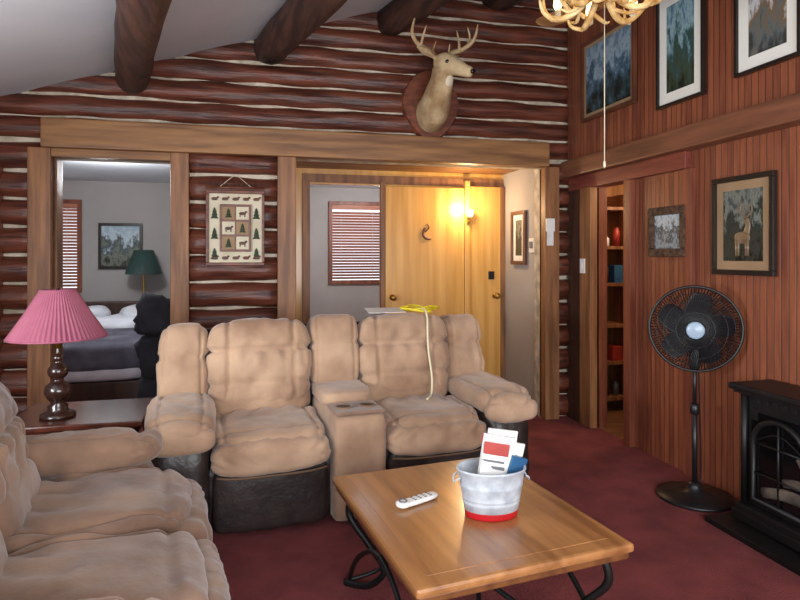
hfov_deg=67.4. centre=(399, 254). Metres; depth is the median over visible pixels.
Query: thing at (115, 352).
blanket
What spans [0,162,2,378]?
trim
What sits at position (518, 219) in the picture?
picture
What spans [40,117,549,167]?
trim header
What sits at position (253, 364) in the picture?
cushion
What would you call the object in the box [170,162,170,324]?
jamb
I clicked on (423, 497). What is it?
remote control
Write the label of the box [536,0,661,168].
antler chandelier
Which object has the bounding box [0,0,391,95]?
ceiling
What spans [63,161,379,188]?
ceiling
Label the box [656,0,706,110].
picture
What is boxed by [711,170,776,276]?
picture
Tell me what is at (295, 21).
ceiling beam
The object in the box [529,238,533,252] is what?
thermostat
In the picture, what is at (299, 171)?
wall
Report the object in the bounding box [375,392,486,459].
seat cushion
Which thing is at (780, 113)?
trim
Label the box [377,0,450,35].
ceiling beam
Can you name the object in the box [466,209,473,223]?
wall sconce
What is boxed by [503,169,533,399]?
wall
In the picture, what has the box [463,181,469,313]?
trim
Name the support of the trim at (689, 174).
attached to the wall at (769, 307)
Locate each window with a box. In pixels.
[63,199,81,291]
[328,201,379,283]
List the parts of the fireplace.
glass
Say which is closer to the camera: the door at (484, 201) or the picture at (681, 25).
the picture at (681, 25)
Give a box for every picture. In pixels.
[98,223,142,268]
[510,210,526,264]
[581,15,636,122]
[648,205,685,256]
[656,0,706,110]
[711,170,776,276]
[734,0,799,77]
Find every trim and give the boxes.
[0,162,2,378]
[27,147,54,408]
[51,148,170,161]
[171,152,189,324]
[277,156,295,320]
[302,173,503,186]
[302,179,309,322]
[380,182,384,314]
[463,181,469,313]
[500,187,504,378]
[540,167,558,419]
[561,92,799,177]
[567,189,579,422]
[580,187,598,428]
[623,179,634,447]
[683,167,695,477]
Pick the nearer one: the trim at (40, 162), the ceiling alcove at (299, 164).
the trim at (40, 162)
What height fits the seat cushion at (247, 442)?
0.226 m
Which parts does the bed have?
mattress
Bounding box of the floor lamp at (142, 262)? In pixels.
[125,250,161,292]
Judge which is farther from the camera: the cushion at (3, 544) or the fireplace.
the fireplace
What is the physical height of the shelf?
1.950 m
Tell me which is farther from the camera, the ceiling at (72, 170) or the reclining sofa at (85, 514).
the ceiling at (72, 170)
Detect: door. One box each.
[385,186,463,316]
[470,186,499,376]
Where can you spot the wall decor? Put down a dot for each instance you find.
(235, 219)
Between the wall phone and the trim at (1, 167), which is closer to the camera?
the trim at (1, 167)
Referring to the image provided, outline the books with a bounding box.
[477,428,527,474]
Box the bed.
[63,301,143,401]
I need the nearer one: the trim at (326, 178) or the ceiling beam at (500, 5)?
the ceiling beam at (500, 5)
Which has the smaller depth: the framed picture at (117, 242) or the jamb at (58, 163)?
the jamb at (58, 163)
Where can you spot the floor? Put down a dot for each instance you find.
(677, 554)
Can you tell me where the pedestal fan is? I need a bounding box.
[648,285,744,512]
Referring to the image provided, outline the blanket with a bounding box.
[63,328,143,371]
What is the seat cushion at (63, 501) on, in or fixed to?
on the reclining sofa at (85, 514)
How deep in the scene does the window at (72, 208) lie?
7.25 m
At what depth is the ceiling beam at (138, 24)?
3.07 m
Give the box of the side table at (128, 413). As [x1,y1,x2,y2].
[18,397,153,434]
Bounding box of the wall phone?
[546,218,554,245]
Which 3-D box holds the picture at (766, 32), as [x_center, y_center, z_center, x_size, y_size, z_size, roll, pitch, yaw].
[1.933,-1.320,3.161,0.030,0.660,0.420,0,0,-14]
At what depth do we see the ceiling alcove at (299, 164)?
5.55 m
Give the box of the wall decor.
[206,174,264,265]
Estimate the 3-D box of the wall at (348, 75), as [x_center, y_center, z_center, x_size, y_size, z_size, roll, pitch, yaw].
[-0.850,-0.552,4.691,4.820,3.917,0.219,0,0,-14]
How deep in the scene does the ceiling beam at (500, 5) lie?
4.93 m
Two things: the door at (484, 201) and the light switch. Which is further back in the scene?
the door at (484, 201)
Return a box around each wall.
[0,0,569,416]
[63,180,379,320]
[296,168,502,321]
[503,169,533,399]
[568,0,799,499]
[607,184,622,401]
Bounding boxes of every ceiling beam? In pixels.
[114,0,171,94]
[253,0,347,64]
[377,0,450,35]
[482,0,524,10]
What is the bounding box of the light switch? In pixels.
[580,259,584,272]
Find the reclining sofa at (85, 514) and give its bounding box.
[0,382,230,599]
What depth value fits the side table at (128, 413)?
3.16 m
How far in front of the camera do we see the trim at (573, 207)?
5.08 m
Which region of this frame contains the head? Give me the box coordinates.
[401,18,477,136]
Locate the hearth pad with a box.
[705,512,799,575]
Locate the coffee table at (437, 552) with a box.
[333,457,633,599]
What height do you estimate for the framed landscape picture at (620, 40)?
0.640 m
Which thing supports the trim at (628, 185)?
attached to the wall at (769, 307)
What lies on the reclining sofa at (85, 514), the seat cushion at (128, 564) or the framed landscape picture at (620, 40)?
the seat cushion at (128, 564)
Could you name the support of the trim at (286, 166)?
attached to the wall at (348, 75)
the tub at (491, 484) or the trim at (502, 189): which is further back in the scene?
the trim at (502, 189)
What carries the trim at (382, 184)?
attached to the wall at (299, 171)
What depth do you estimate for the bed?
5.32 m
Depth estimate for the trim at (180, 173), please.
4.39 m
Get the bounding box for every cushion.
[0,382,40,538]
[0,529,230,599]
[0,530,7,576]
[4,467,212,554]
[206,318,311,414]
[210,405,330,480]
[357,313,448,400]
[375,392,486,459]
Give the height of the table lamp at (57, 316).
0.680 m
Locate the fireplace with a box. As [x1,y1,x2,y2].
[728,379,799,552]
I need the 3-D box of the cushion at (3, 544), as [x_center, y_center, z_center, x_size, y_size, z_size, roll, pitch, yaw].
[-1.198,0.709,1.470,0.347,0.534,0.630,0,0,-23]
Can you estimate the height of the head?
0.852 m
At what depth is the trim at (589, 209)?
4.86 m
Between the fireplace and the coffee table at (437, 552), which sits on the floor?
the coffee table at (437, 552)
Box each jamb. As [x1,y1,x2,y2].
[55,158,62,359]
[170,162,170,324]
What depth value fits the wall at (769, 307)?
3.67 m
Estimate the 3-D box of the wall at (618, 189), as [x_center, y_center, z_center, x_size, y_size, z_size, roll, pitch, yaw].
[1.975,0.250,5.738,0.990,2.300,0.080,0,0,-14]
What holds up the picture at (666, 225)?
attached to the wall at (769, 307)
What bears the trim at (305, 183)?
attached to the wall at (299, 171)
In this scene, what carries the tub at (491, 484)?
on the coffee table at (437, 552)
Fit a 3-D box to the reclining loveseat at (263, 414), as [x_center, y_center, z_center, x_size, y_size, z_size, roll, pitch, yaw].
[-0.356,0.864,3.545,2.110,1.071,1.047,0,0,-19]
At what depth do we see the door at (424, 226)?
5.75 m
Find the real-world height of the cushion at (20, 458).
0.536 m
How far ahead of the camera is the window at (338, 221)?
8.10 m
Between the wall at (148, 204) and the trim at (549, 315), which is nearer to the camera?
the trim at (549, 315)
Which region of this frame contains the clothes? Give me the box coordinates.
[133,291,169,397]
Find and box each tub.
[452,428,529,521]
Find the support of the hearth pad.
on the floor
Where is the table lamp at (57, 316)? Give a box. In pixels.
[4,288,107,420]
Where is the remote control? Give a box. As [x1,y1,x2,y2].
[395,491,437,508]
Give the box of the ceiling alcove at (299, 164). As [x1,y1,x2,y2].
[296,161,519,174]
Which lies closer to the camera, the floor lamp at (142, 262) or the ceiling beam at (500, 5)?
the ceiling beam at (500, 5)
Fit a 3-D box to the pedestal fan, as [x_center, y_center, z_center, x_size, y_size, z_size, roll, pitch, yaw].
[1.702,0.788,3.465,0.419,1.227,0.419,0,0,-16]
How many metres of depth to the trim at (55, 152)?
4.29 m
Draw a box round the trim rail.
[568,151,690,190]
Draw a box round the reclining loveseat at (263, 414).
[144,304,537,533]
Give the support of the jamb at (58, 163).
attached to the wall at (348, 75)
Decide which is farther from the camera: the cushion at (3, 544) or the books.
the books
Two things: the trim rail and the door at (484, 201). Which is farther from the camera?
the door at (484, 201)
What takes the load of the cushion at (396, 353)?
on the reclining loveseat at (263, 414)
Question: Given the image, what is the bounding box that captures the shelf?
[607,195,622,408]
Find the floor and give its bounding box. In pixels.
[138,402,799,599]
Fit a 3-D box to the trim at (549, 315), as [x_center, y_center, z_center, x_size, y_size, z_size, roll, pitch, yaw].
[1.285,0.325,5.159,0.130,2.150,0.110,0,0,-14]

